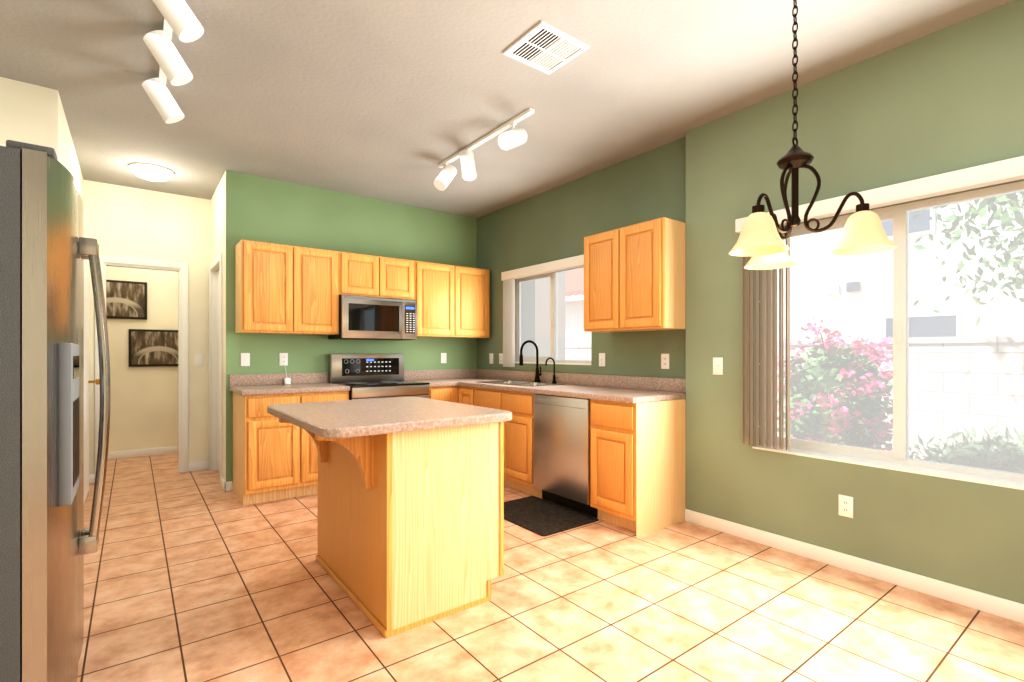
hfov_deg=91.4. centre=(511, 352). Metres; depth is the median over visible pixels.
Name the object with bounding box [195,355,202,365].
outlet
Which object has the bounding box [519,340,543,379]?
faucet
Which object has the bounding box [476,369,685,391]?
backsplash
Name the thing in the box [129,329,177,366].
framed picture
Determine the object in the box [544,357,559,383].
faucet
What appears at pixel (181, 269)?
door frame
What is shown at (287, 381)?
gadget
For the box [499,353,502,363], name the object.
outlet
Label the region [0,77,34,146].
wall
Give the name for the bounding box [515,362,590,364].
window sill
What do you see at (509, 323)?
window blinds
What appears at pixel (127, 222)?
wall
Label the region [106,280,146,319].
framed picture
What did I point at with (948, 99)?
wall
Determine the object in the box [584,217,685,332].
upper cabinet
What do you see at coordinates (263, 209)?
wall
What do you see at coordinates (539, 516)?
mat
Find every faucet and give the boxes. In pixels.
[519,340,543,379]
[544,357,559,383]
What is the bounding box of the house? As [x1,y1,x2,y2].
[566,193,1023,343]
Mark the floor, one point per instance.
(197, 576)
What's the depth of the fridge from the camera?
1.42 m
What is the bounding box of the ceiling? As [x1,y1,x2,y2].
[0,0,1013,217]
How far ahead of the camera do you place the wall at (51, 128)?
3.00 m
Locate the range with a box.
[329,354,429,399]
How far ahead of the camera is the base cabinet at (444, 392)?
4.90 m
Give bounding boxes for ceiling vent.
[503,21,588,74]
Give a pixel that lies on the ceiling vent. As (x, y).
(544, 47)
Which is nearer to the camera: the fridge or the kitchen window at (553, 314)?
the fridge
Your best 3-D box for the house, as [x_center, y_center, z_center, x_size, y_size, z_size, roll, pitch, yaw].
[7.905,-1.875,9.277,7.392,6.450,29.235,0,0,-37]
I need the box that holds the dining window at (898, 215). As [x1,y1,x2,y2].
[765,181,1023,481]
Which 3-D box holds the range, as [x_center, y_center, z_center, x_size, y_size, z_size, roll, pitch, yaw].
[-1.264,0.605,4.785,0.750,1.190,0.707,0,0,-37]
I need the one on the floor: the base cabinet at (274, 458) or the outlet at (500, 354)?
the base cabinet at (274, 458)
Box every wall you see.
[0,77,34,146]
[35,85,83,203]
[84,180,210,473]
[106,266,177,451]
[211,175,223,478]
[224,170,475,481]
[476,137,685,378]
[686,0,1023,603]
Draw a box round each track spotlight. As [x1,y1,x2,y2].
[142,0,203,123]
[434,108,533,190]
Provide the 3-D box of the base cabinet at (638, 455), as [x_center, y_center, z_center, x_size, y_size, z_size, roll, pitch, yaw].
[0.919,0.766,3.593,0.624,0.869,0.413,0,0,-37]
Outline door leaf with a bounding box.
[84,259,99,503]
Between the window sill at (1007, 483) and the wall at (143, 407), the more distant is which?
the wall at (143, 407)
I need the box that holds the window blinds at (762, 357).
[742,223,789,450]
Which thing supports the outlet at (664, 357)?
attached to the wall at (559, 222)
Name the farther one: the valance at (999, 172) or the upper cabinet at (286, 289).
the upper cabinet at (286, 289)
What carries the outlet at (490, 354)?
attached to the wall at (559, 222)
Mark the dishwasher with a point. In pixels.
(561, 450)
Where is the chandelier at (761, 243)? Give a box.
[729,0,896,269]
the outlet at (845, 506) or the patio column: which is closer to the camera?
the outlet at (845, 506)
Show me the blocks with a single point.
(951, 380)
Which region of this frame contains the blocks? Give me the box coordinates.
[566,335,1023,460]
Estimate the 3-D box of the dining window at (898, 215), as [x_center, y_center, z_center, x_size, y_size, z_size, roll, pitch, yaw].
[2.102,-0.095,2.704,0.062,1.406,1.466,0,0,-37]
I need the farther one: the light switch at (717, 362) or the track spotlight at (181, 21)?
the light switch at (717, 362)
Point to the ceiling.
(396, 101)
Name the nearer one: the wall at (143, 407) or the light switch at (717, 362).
the light switch at (717, 362)
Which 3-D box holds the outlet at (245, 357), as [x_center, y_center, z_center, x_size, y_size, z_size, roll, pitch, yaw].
[-2.349,0.060,4.408,0.072,0.116,0.015,0,0,-37]
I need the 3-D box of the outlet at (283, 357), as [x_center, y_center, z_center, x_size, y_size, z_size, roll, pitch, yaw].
[-2.100,0.060,4.600,0.072,0.116,0.008,0,0,-37]
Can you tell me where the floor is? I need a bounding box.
[77,453,1023,681]
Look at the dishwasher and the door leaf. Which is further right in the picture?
the dishwasher
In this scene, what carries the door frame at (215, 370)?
attached to the wall at (217, 223)
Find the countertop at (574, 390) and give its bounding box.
[456,380,685,399]
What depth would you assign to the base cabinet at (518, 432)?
4.27 m
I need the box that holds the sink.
[472,380,543,387]
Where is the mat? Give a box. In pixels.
[504,496,598,535]
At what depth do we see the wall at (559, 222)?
4.38 m
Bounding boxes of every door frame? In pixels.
[95,255,187,481]
[209,253,221,485]
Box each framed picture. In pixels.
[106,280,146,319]
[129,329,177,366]
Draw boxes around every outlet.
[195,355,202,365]
[241,353,249,365]
[279,353,287,365]
[441,353,446,362]
[489,353,492,363]
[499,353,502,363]
[599,353,604,366]
[661,354,668,368]
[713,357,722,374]
[839,494,852,517]
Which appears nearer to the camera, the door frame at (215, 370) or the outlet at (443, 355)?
the door frame at (215, 370)
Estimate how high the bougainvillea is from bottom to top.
1.656 m
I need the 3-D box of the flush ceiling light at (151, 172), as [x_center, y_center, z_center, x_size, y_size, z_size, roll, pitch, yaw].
[-3.110,-1.539,4.318,0.324,0.082,0.324,0,0,-37]
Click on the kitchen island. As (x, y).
(410, 512)
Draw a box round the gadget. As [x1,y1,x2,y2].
[284,363,290,384]
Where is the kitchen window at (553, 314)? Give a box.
[515,266,590,363]
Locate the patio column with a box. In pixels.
[521,272,565,359]
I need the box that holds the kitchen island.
[267,397,511,637]
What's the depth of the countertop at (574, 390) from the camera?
3.84 m
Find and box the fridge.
[0,140,109,681]
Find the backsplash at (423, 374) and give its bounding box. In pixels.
[404,369,475,379]
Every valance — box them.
[501,254,583,280]
[735,156,1023,233]
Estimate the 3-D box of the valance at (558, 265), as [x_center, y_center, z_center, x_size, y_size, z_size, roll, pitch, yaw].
[0.303,-0.820,4.875,0.063,0.090,1.305,0,0,-37]
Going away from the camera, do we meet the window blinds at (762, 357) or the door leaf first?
the window blinds at (762, 357)
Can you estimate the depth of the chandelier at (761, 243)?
1.54 m
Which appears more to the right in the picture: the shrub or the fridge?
the shrub
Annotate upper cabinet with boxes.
[235,240,489,337]
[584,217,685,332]
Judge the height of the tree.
3.843 m
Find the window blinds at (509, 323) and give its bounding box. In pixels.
[503,279,514,366]
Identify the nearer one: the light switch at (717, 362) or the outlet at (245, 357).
the light switch at (717, 362)
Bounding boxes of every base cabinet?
[229,372,349,504]
[428,384,455,402]
[456,384,571,497]
[584,396,685,536]
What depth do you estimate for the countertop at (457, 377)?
5.23 m
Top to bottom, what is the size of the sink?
0.190 m
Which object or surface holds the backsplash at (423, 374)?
attached to the wall at (263, 209)
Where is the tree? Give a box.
[911,191,1023,329]
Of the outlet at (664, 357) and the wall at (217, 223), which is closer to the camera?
the outlet at (664, 357)
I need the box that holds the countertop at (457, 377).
[407,376,483,383]
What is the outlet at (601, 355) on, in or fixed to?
attached to the wall at (559, 222)
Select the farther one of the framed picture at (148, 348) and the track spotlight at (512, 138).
the framed picture at (148, 348)
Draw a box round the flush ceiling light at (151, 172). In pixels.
[128,163,173,180]
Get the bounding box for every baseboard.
[107,446,177,459]
[685,509,1023,623]
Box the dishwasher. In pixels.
[533,394,597,517]
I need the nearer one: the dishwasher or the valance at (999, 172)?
the valance at (999, 172)
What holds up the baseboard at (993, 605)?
attached to the wall at (948, 99)
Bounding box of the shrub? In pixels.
[909,425,1023,473]
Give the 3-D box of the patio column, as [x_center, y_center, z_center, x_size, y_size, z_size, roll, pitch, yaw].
[-1.034,-0.325,7.762,0.970,3.350,4.380,0,0,-37]
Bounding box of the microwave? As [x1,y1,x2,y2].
[328,295,416,339]
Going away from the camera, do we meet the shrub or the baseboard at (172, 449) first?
the shrub
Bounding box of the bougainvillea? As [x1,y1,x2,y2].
[777,317,892,450]
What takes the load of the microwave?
attached to the upper cabinet at (286, 289)

